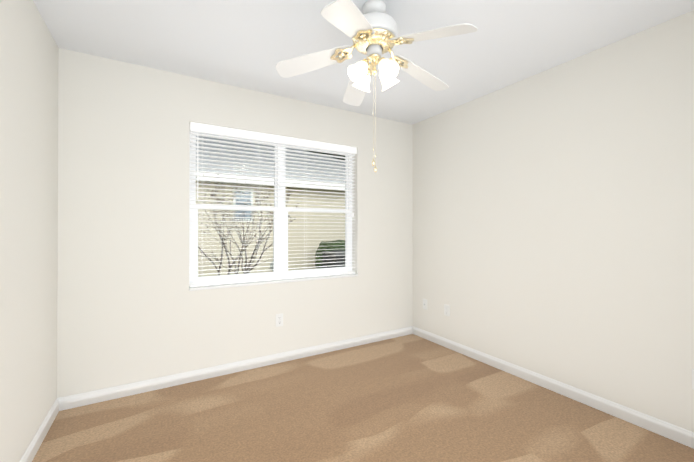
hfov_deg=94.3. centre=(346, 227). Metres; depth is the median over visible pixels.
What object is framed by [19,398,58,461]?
baseboard
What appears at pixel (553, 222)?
wall
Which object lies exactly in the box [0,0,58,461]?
wall
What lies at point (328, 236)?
house
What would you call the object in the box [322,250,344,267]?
ac unit
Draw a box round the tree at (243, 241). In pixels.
[196,174,298,274]
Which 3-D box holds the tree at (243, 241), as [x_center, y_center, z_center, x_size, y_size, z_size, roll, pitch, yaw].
[-1.876,0.250,5.205,1.982,2.305,2.222,0,0,-31]
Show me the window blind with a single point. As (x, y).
(227, 131)
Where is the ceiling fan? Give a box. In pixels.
[276,0,477,172]
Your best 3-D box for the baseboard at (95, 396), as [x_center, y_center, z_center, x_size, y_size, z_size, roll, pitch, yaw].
[-0.585,1.190,2.954,3.151,0.085,0.014,0,0,-31]
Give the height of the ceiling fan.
0.910 m
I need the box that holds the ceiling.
[33,0,693,124]
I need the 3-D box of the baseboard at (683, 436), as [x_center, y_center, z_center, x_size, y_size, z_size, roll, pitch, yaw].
[1.618,1.186,2.309,0.014,0.085,3.366,0,0,-31]
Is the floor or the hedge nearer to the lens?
the floor
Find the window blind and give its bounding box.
[190,122,356,286]
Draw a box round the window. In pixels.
[189,131,351,285]
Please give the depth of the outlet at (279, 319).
2.94 m
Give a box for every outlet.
[276,313,282,326]
[423,299,426,309]
[444,304,449,316]
[692,369,693,389]
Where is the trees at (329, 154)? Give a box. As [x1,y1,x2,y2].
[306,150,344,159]
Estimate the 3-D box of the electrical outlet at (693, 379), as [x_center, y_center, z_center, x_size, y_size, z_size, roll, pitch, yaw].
[1.944,0.846,1.768,0.007,0.114,0.070,0,0,-31]
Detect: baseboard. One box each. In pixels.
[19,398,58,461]
[58,326,412,410]
[413,326,693,448]
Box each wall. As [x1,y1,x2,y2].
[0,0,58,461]
[57,48,412,397]
[413,10,693,431]
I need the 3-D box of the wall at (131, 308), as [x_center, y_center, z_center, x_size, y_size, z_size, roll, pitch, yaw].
[-0.639,0.013,3.052,3.151,2.440,0.200,0,0,-31]
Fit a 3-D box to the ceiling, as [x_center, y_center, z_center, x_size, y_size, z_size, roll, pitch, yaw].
[0.268,-1.265,1.524,3.551,0.100,3.766,0,0,-31]
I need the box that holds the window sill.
[189,274,357,290]
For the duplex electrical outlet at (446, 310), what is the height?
0.114 m
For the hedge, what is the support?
on the ground
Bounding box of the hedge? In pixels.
[315,240,344,268]
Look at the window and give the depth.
3.04 m
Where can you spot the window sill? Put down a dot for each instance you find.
(264, 282)
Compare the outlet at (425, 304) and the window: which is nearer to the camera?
the window
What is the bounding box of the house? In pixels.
[196,136,344,276]
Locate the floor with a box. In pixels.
[32,334,693,461]

